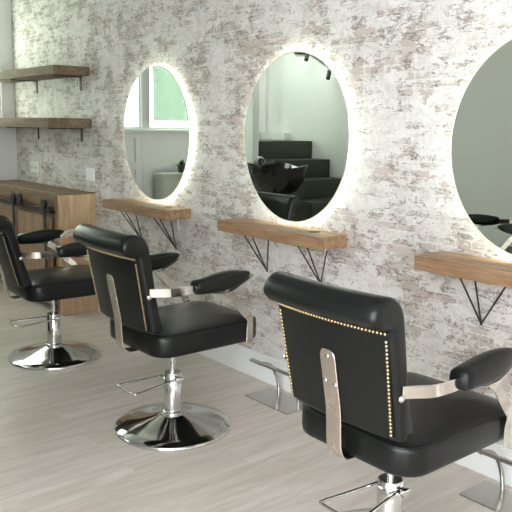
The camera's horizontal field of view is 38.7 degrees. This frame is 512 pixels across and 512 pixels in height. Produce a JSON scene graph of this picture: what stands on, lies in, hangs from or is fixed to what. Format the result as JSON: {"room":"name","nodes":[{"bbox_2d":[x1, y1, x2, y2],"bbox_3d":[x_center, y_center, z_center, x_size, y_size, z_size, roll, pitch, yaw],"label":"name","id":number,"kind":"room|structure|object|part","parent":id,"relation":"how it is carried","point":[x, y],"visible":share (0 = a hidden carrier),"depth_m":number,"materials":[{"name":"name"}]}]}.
{"room":"salon","nodes":[
{"label":"salon","id":0,"kind":"room"},
{"bbox_2d":[0,0,17,179],"bbox_3d":[-3.671,-1.020,6.199,3.300,2.850,0.100,-7,13,-39],"label":"wall","id":1,"kind":"structure","parent":0,"point":[6,49],"depth_m":7.08,"materials":[{"name":"white paint"}]},
{"bbox_2d":[0,92,1,117],"bbox_3d":[-3.017,-1.766,6.606,1.370,1.165,0.060,-7,13,-39],"label":"window","id":2,"kind":"structure","parent":1,"relation":"in","point":[0,92],"depth_m":7.08,"materials":[{"name":"white"}]},
{"bbox_2d":[0,131,4,280],"bbox_3d":[-3.552,-0.353,6.374,2.770,1.480,0.018,-7,13,-39],"label":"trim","id":3,"kind":"structure","parent":1,"relation":"attached to","point":[2,166],"depth_m":7.14,"materials":[{"name":"white paint"}]},
{"bbox_2d":[0,281,511,511],"bbox_3d":[-0.977,1.022,3.221,3.500,0.050,8.630,-7,13,-39],"label":"floor","id":4,"kind":"structure","parent":0,"point":[61,451],"depth_m":3.52,"materials":[{"name":"laminate"}]},
{"bbox_2d":[0,180,97,315],"bbox_3d":[-2.007,-0.133,6.613,0.390,1.005,1.634,-7,13,-39],"label":"base cabinet","id":5,"kind":"object","parent":4,"relation":"on","point":[30,206],"visible":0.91,"depth_m":6.10,"materials":[{"name":"brown wood"}]},
{"bbox_3d":[-2.138,-0.464,6.480,0.010,0.033,1.565,-7,13,-39],"label":"door rail","id":6,"kind":"part","parent":5,"relation":"part of","materials":[{"name":"black metal"}]},
{"bbox_3d":[-1.948,-0.011,6.353,0.024,0.740,0.830,-7,13,-39],"label":"sliding door","id":7,"kind":"part","parent":5,"relation":"part of","materials":[{"name":"brown wood"}]},
{"bbox_2d":[0,180,88,207],"bbox_3d":[-1.989,-0.572,6.571,0.323,0.118,1.594,-7,13,-39],"label":"countertop","id":8,"kind":"structure","parent":5,"relation":"on","point":[32,192],"depth_m":6.33,"materials":[{"name":"brown wood"}]},
{"bbox_3d":[-1.474,-0.015,6.035,0.316,0.991,0.032,-7,13,-39],"label":"panel","id":9,"kind":"part","parent":5,"relation":"part of","materials":[{"name":"brown wood"}]},
{"bbox_2d":[0,215,100,370],"bbox_3d":[-1.389,0.185,4.851,0.902,1.015,0.702,-7,13,-36],"label":"chair","id":10,"kind":"object","parent":4,"relation":"on","point":[51,284],"visible":0.9,"depth_m":4.73,"materials":[{"name":"black leather"}]},
{"bbox_3d":[-1.635,-0.012,4.628,0.102,0.350,0.487,-12,16,-35],"label":"panel","id":11,"kind":"part","parent":10,"relation":"part of","materials":[{"name":"black leather"}]},
{"bbox_3d":[-1.642,-0.053,4.614,0.232,0.478,0.512,-12,16,-35],"label":"backrest","id":12,"kind":"part","parent":10,"relation":"part of","materials":[{"name":"black leather"}]},
{"bbox_3d":[-1.472,0.431,4.839,0.304,0.022,0.184,-7,13,-36],"label":"pump lever","id":13,"kind":"part","parent":10,"relation":"part of","materials":[{"name":"silver metal"}]},
{"bbox_3d":[-1.306,0.167,4.910,0.635,0.129,0.548,-7,13,-36],"label":"seat","id":14,"kind":"part","parent":10,"relation":"part of","materials":[{"name":"black leather"}]},
{"bbox_3d":[-1.382,0.036,5.214,0.218,0.312,0.026,-4,11,-26],"label":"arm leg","id":15,"kind":"part","parent":10,"relation":"part of","materials":[{"name":"silver metal"}]},
{"bbox_2d":[73,223,255,450],"bbox_3d":[-0.450,0.369,3.721,0.826,1.076,0.702,-7,13,-39],"label":"chair","id":16,"kind":"object","parent":4,"relation":"on","point":[122,266],"visible":1,"depth_m":3.57,"materials":[{"name":"black leather"}]},
{"bbox_3d":[-0.671,0.147,3.494,0.102,0.350,0.487,-7,13,-39],"label":"panel","id":17,"kind":"part","parent":16,"relation":"part of","materials":[{"name":"black leather"}]},
{"bbox_3d":[-0.675,0.104,3.482,0.232,0.478,0.512,-7,13,-39],"label":"backrest","id":18,"kind":"part","parent":16,"relation":"part of","materials":[{"name":"black leather"}]},
{"bbox_3d":[-0.537,0.646,3.706,0.304,0.022,0.184,-7,13,-39],"label":"pump lever","id":19,"kind":"part","parent":16,"relation":"part of","materials":[{"name":"silver metal"}]},
{"bbox_3d":[-0.469,0.209,4.077,0.218,0.312,0.026,-5,11,-28],"label":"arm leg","id":20,"kind":"part","parent":16,"relation":"part of","materials":[{"name":"silver metal"}]},
{"bbox_3d":[-0.377,0.359,3.781,0.635,0.129,0.548,-7,13,-39],"label":"seat","id":21,"kind":"part","parent":16,"relation":"part of","materials":[{"name":"black leather"}]},
{"bbox_3d":[-0.082,0.297,3.616,0.026,0.312,0.218,9,13,39],"label":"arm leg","id":22,"kind":"part","parent":16,"relation":"part of","materials":[{"name":"silver metal"}]},
{"bbox_2d":[245,358,302,414],"bbox_3d":[0.129,0.733,4.188,0.200,0.213,0.410,-7,13,-39],"label":"footrest","id":23,"kind":"object","parent":4,"relation":"on","point":[277,400],"visible":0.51,"depth_m":4.20,"materials":[{"name":"grey metal"}]},
{"bbox_3d":[0.079,0.715,4.292,0.138,0.204,0.032,-2,10,-16],"label":"curved leg","id":24,"kind":"part","parent":23,"relation":"part of","materials":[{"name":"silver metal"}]},
{"bbox_3d":[0.128,0.835,4.206,0.200,0.006,0.370,-7,13,-39],"label":"plate","id":25,"kind":"part","parent":23,"relation":"part of","materials":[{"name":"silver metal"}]},
{"bbox_2d":[263,271,511,511],"bbox_3d":[0.473,0.582,2.600,0.826,1.076,0.702,-7,13,-39],"label":"chair","id":26,"kind":"object","parent":4,"relation":"on","point":[345,353],"visible":1,"depth_m":2.35,"materials":[{"name":"black leather"}]},
{"bbox_3d":[0.253,0.360,2.373,0.102,0.350,0.487,-7,13,-39],"label":"panel","id":27,"kind":"part","parent":26,"relation":"part of","materials":[{"name":"black leather"}]},
{"bbox_3d":[0.249,0.317,2.361,0.232,0.478,0.512,-7,13,-39],"label":"backrest","id":28,"kind":"part","parent":26,"relation":"part of","materials":[{"name":"black leather"}]},
{"bbox_3d":[0.387,0.859,2.585,0.304,0.022,0.184,-7,13,-39],"label":"pump lever","id":29,"kind":"part","parent":26,"relation":"part of","materials":[{"name":"silver metal"}]},
{"bbox_3d":[0.547,0.581,2.662,0.635,0.129,0.548,-7,13,-39],"label":"seat","id":30,"kind":"part","parent":26,"relation":"part of","materials":[{"name":"black leather"}]},
{"bbox_3d":[0.842,0.539,2.501,0.026,0.312,0.218,9,13,39],"label":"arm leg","id":31,"kind":"part","parent":26,"relation":"part of","materials":[{"name":"silver metal"}]},
{"bbox_2d":[459,449,511,511],"bbox_3d":[1.075,0.947,3.063,0.200,0.213,0.410,-7,13,-39],"label":"footrest","id":32,"kind":"object","parent":4,"relation":"on","point":[489,495],"visible":0.88,"depth_m":3.14,"materials":[{"name":"grey metal"}]},
{"bbox_3d":[1.073,1.049,3.081,0.200,0.006,0.370,-7,13,-39],"label":"plate","id":33,"kind":"part","parent":32,"relation":"part of","materials":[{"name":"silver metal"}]},
{"bbox_3d":[1.024,0.929,3.167,0.138,0.204,0.032,-2,10,-16],"label":"curved leg","id":34,"kind":"part","parent":32,"relation":"part of","materials":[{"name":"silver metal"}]},
{"bbox_2d":[11,0,511,447],"bbox_3d":[0.355,-0.576,4.037,0.100,2.850,8.630,-7,13,-39],"label":"wall","id":35,"kind":"structure","parent":0,"point":[403,69],"depth_m":4.14,"materials":[{"name":"brick"}]},
{"bbox_2d":[30,161,38,172],"bbox_3d":[-2.103,-0.845,6.919,0.012,0.100,0.175,-7,13,-39],"label":"wall socket","id":36,"kind":"object","parent":35,"relation":"attached to","point":[34,167],"visible":1,"depth_m":6.91,"materials":[{"name":"white plastic"}]},
{"bbox_2d":[0,65,88,92],"bbox_3d":[-1.972,-1.538,6.413,0.304,0.181,1.581,-7,13,-39],"label":"wall shelf","id":37,"kind":"object","parent":35,"relation":"attached to","point":[33,74],"visible":1,"depth_m":6.00,"materials":[{"name":"brown wood"}]},
{"bbox_2d":[0,118,91,141],"bbox_3d":[-1.997,-1.124,6.455,0.374,0.191,1.606,-7,13,-39],"label":"wall shelf","id":38,"kind":"object","parent":35,"relation":"attached to","point":[49,123],"visible":1,"depth_m":5.91,"materials":[{"name":"brown wood"}]},
{"bbox_2d":[86,168,94,180],"bbox_3d":[-1.379,-0.678,6.054,0.014,0.105,0.145,-7,13,-39],"label":"light switch","id":39,"kind":"object","parent":35,"relation":"attached to","point":[90,172],"visible":1,"depth_m":6.03,"materials":[{"name":"white plastic"}]},
{"bbox_2d":[103,198,190,248],"bbox_3d":[-0.789,-0.222,5.246,0.212,0.306,0.914,-7,13,-39],"label":"wall ledge","id":40,"kind":"object","parent":35,"relation":"attached to","point":[159,211],"visible":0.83,"depth_m":5.09,"materials":[{"name":"brown wood"}]},
{"bbox_2d":[124,65,189,199],"bbox_3d":[-0.707,-0.867,5.181,0.038,0.942,0.870,-7,13,-39],"label":"round mirror","id":41,"kind":"object","parent":35,"relation":"attached to","point":[156,119],"visible":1,"depth_m":5.14,"materials":[{"name":"clear glass"}]},
{"bbox_2d":[217,218,346,281],"bbox_3d":[0.136,-0.013,4.145,0.212,0.306,0.914,-7,13,-39],"label":"wall ledge","id":42,"kind":"object","parent":35,"relation":"attached to","point":[297,236],"visible":0.88,"depth_m":4.00,"materials":[{"name":"brown wood"}]},
{"bbox_2d":[244,51,350,222],"bbox_3d":[0.218,-0.658,4.080,0.038,0.942,0.870,-7,13,-39],"label":"round mirror","id":43,"kind":"object","parent":35,"relation":"attached to","point":[297,130],"visible":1,"depth_m":4.04,"materials":[{"name":"clear glass"}]},
{"bbox_2d":[98,306,511,486],"bbox_3d":[0.822,0.868,3.601,0.016,0.172,6.760,-7,13,-39],"label":"baseboard","id":44,"kind":"structure","parent":35,"relation":"attached to","point":[235,356],"depth_m":4.45,"materials":[{"name":"white paint"}]},
{"bbox_2d":[414,251,511,324],"bbox_3d":[1.081,0.201,3.021,0.212,0.306,0.914,-7,13,-39],"label":"wall ledge","id":45,"kind":"object","parent":35,"relation":"attached to","point":[461,266],"visible":1,"depth_m":3.12,"materials":[{"name":"brown wood"}]},
{"bbox_2d":[450,38,511,254],"bbox_3d":[1.163,-0.444,2.956,0.038,0.942,0.870,-7,13,-39],"label":"round mirror","id":46,"kind":"object","parent":35,"relation":"attached to","point":[481,134],"visible":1,"depth_m":3.13,"materials":[{"name":"clear glass"}]}
]}

